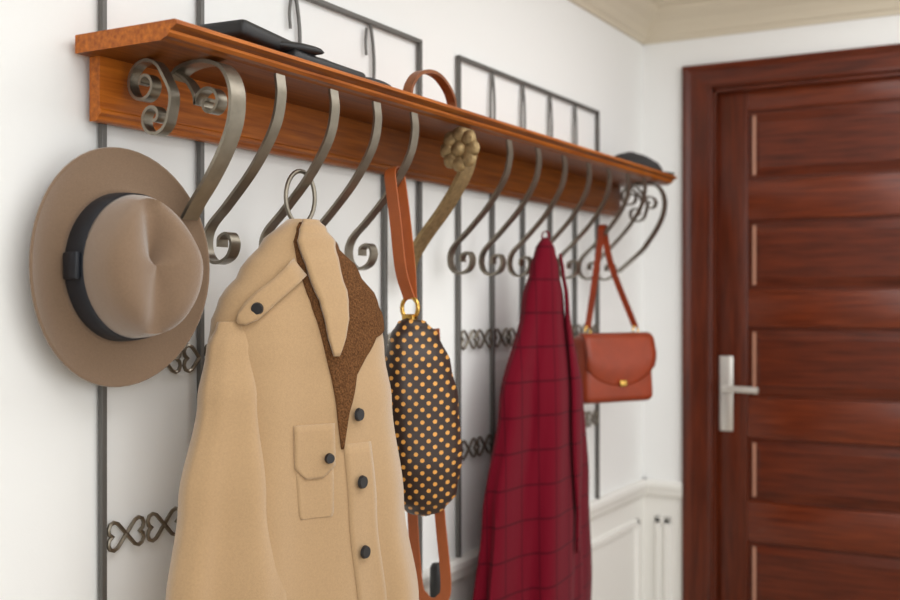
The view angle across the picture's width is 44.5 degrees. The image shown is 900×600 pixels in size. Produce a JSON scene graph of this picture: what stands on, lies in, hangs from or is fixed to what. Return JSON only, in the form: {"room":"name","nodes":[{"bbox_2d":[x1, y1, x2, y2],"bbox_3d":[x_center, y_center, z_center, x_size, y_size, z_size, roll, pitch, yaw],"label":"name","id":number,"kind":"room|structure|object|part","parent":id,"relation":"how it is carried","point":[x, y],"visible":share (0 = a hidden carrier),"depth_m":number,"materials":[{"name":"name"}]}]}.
{"room":"entrance hallway","nodes":[
{"label":"entrance hallway","id":0,"kind":"room"},
{"bbox_2d":[0,0,642,599],"bbox_3d":[-0.744,0.150,1.491,0.100,2.400,5.867,0,0,29],"label":"wall","id":1,"kind":"structure","parent":0,"point":[49,414],"depth_m":2.06,"materials":[{"name":"white paint"}]},
{"bbox_2d":[75,0,676,599],"bbox_3d":[0.098,0.022,2.635,0.237,1.256,2.337,0,0,29],"label":"coat rack","id":2,"kind":"object","parent":1,"relation":"attached to","point":[174,77],"depth_m":2.16,"materials":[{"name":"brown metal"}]},
{"bbox_2d":[29,147,209,386],"bbox_3d":[-0.462,-0.050,1.637,0.299,0.367,0.136,0,0,-44],"label":"hat","id":3,"kind":"object","parent":2,"relation":"hanging from","point":[119,282],"visible":0.99,"depth_m":1.61,"materials":[{"name":"fabric"}]},
{"bbox_3d":[-0.458,-0.050,1.642,0.158,0.222,0.189,0,0,29],"label":"crown","id":4,"kind":"part","parent":3,"relation":"part of","materials":[{"name":"fabric"}]},
{"bbox_2d":[165,169,418,599],"bbox_3d":[-0.267,0.187,1.862,0.522,0.846,0.202,0,0,-38],"label":"coat","id":5,"kind":"object","parent":2,"relation":"hanging from","point":[291,486],"visible":1,"depth_m":1.79,"materials":[{"name":"fabric"}]},
{"bbox_2d":[197,19,390,85],"bbox_3d":[-0.267,-0.428,1.989,0.155,0.051,0.466,0,0,29],"label":"gloves","id":6,"kind":"object","parent":2,"relation":"on","point":[243,29],"visible":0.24,"depth_m":1.84,"materials":[{"name":"black leather"}]},
{"bbox_3d":[-0.308,-0.602,2.145,0.010,0.010,0.976,0,0,29],"label":"frame rail","id":7,"kind":"part","parent":2,"relation":"part of","materials":[{"name":"grey metal"}]},
{"bbox_2d":[384,166,461,599],"bbox_3d":[-0.051,0.190,2.205,0.150,0.917,0.241,0,0,15],"label":"handbag","id":8,"kind":"object","parent":2,"relation":"hanging from","point":[425,405],"visible":0.88,"depth_m":2.14,"materials":[{"name":"fabric"}]},
{"bbox_3d":[0.248,-0.602,3.131,0.010,0.010,0.932,0,0,29],"label":"frame rail","id":9,"kind":"part","parent":2,"relation":"part of","materials":[{"name":"grey metal"}]},
{"bbox_2d":[472,231,591,599],"bbox_3d":[0.232,0.375,2.887,0.203,1.111,0.720,0,0,29],"label":"coat","id":10,"kind":"object","parent":2,"relation":"hanging from","point":[535,541],"visible":1,"depth_m":2.74,"materials":[{"name":"red fabric"}]},
{"bbox_2d":[574,224,656,403],"bbox_3d":[0.483,0.038,3.260,0.263,0.528,0.102,0,0,-31],"label":"leather satchel","id":11,"kind":"object","parent":2,"relation":"hanging from","point":[613,366],"visible":0.98,"depth_m":3.23,"materials":[{"name":"red leather"}]},
{"bbox_3d":[0.589,-0.437,3.519,0.180,0.068,0.227,0,0,29],"label":"crown","id":12,"kind":"part","parent":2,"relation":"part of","materials":[{"name":"grey fabric"}]},
{"bbox_3d":[0.599,-0.437,3.538,0.222,0.068,0.270,0,0,29],"label":"flat cap","id":13,"kind":"part","parent":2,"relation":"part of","materials":[{"name":"grey fabric"}]},
{"bbox_2d":[422,478,647,599],"bbox_3d":[-0.713,0.994,1.416,0.027,0.712,5.767,0,0,29],"label":"wainscoting","id":14,"kind":"structure","parent":1,"relation":"attached to","point":[616,518],"depth_m":3.65,"materials":[{"name":"white paint"}]},
{"bbox_3d":[0.530,0.958,3.629,0.012,0.385,0.550,0,0,29],"label":"panel","id":15,"kind":"part","parent":14,"relation":"part of","materials":[{"name":"white paint"}]},
{"bbox_2d":[568,0,662,44],"bbox_3d":[-0.677,-0.981,1.396,0.110,0.138,5.767,0,0,29],"label":"crown molding","id":16,"kind":"structure","parent":1,"relation":"attached to","point":[633,18],"depth_m":3.69,"materials":[{"name":"beige paint"}]},
{"bbox_2d":[643,15,899,481],"bbox_3d":[2.458,0.150,2.997,4.000,2.400,0.100,0,0,29],"label":"wall","id":17,"kind":"structure","parent":0,"point":[663,63],"depth_m":3.88,"materials":[{"name":"white paint"}]},
{"bbox_2d":[643,478,681,599],"bbox_3d":[2.426,0.994,2.941,4.000,0.712,0.027,0,0,29],"label":"wainscoting","id":18,"kind":"structure","parent":17,"relation":"attached to","point":[663,498],"depth_m":3.89,"materials":[{"name":"white paint"}]},
{"bbox_3d":[0.751,0.958,3.889,0.060,0.385,0.012,0,0,29],"label":"panel","id":19,"kind":"part","parent":18,"relation":"part of","materials":[{"name":"white paint"}]},
{"bbox_2d":[713,91,717,599],"bbox_3d":[0.938,0.310,3.851,0.014,2.080,0.102,0,0,29],"label":"jamb","id":20,"kind":"object","parent":17,"relation":"attached to","point":[715,95],"depth_m":3.81,"materials":[{"name":"brown wood"}]},
{"bbox_2d":[643,0,899,44],"bbox_3d":[2.406,-0.981,2.905,4.000,0.138,0.110,0,0,29],"label":"crown molding","id":21,"kind":"structure","parent":17,"relation":"attached to","point":[675,20],"depth_m":3.71,"materials":[{"name":"beige paint"}]},
{"bbox_2d":[682,43,899,599],"bbox_3d":[1.308,0.268,3.629,1.077,2.165,0.127,0,0,29],"label":"door","id":22,"kind":"structure","parent":17,"relation":"in","point":[809,143],"depth_m":3.70,"materials":[{"name":"brown wood"}]},
{"bbox_3d":[0.859,0.268,3.825,0.102,2.165,0.026,0,0,29],"label":"casing","id":23,"kind":"part","parent":22,"relation":"part of","materials":[{"name":"brown wood"}]},
{"bbox_3d":[0.956,0.323,3.807,0.048,0.260,0.007,0,0,29],"label":"plate handle","id":24,"kind":"part","parent":22,"relation":"part of","materials":[{"name":"silver metal"}]},
{"bbox_3d":[0.987,0.305,3.746,0.123,0.025,0.015,0,0,29],"label":"lever handle","id":25,"kind":"part","parent":22,"relation":"part of","materials":[{"name":"silver metal"}]},
{"bbox_3d":[1.314,0.314,3.639,0.853,2.063,0.028,0,0,29],"label":"panel","id":26,"kind":"part","parent":22,"relation":"part of","materials":[{"name":"brown wood"}]},
{"bbox_3d":[1.305,0.943,3.622,0.619,0.210,0.008,0,0,29],"label":"panel","id":27,"kind":"part","parent":22,"relation":"part of","materials":[{"name":"brown wood"}]},
{"bbox_3d":[1.305,0.581,3.622,0.619,0.195,0.008,0,0,29],"label":"panel","id":28,"kind":"part","parent":22,"relation":"part of","materials":[{"name":"brown wood"}]},
{"bbox_3d":[1.305,0.211,3.622,0.619,0.215,0.008,0,0,29],"label":"panel","id":29,"kind":"part","parent":22,"relation":"part of","materials":[{"name":"brown wood"}]},
{"bbox_3d":[1.305,-0.153,3.622,0.619,0.215,0.008,0,0,29],"label":"panel","id":30,"kind":"part","parent":22,"relation":"part of","materials":[{"name":"brown wood"}]},
{"bbox_3d":[1.305,-0.529,3.622,0.619,0.214,0.008,0,0,29],"label":"panel","id":31,"kind":"part","parent":22,"relation":"part of","materials":[{"name":"brown wood"}]},
{"bbox_3d":[0.998,1.375,0.509,4.100,0.050,5.867,0,0,29],"label":"floor","id":32,"kind":"structure","parent":0,"visible":0},
{"bbox_2d":[430,562,440,597],"bbox_3d":[-0.030,0.975,2.530,0.072,0.742,0.072,0,0,-21],"label":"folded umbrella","id":33,"kind":"object","parent":32,"relation":"on","point":[435,581],"visible":0.54,"depth_m":2.52,"materials":[{"name":"black fabric"}]}
]}

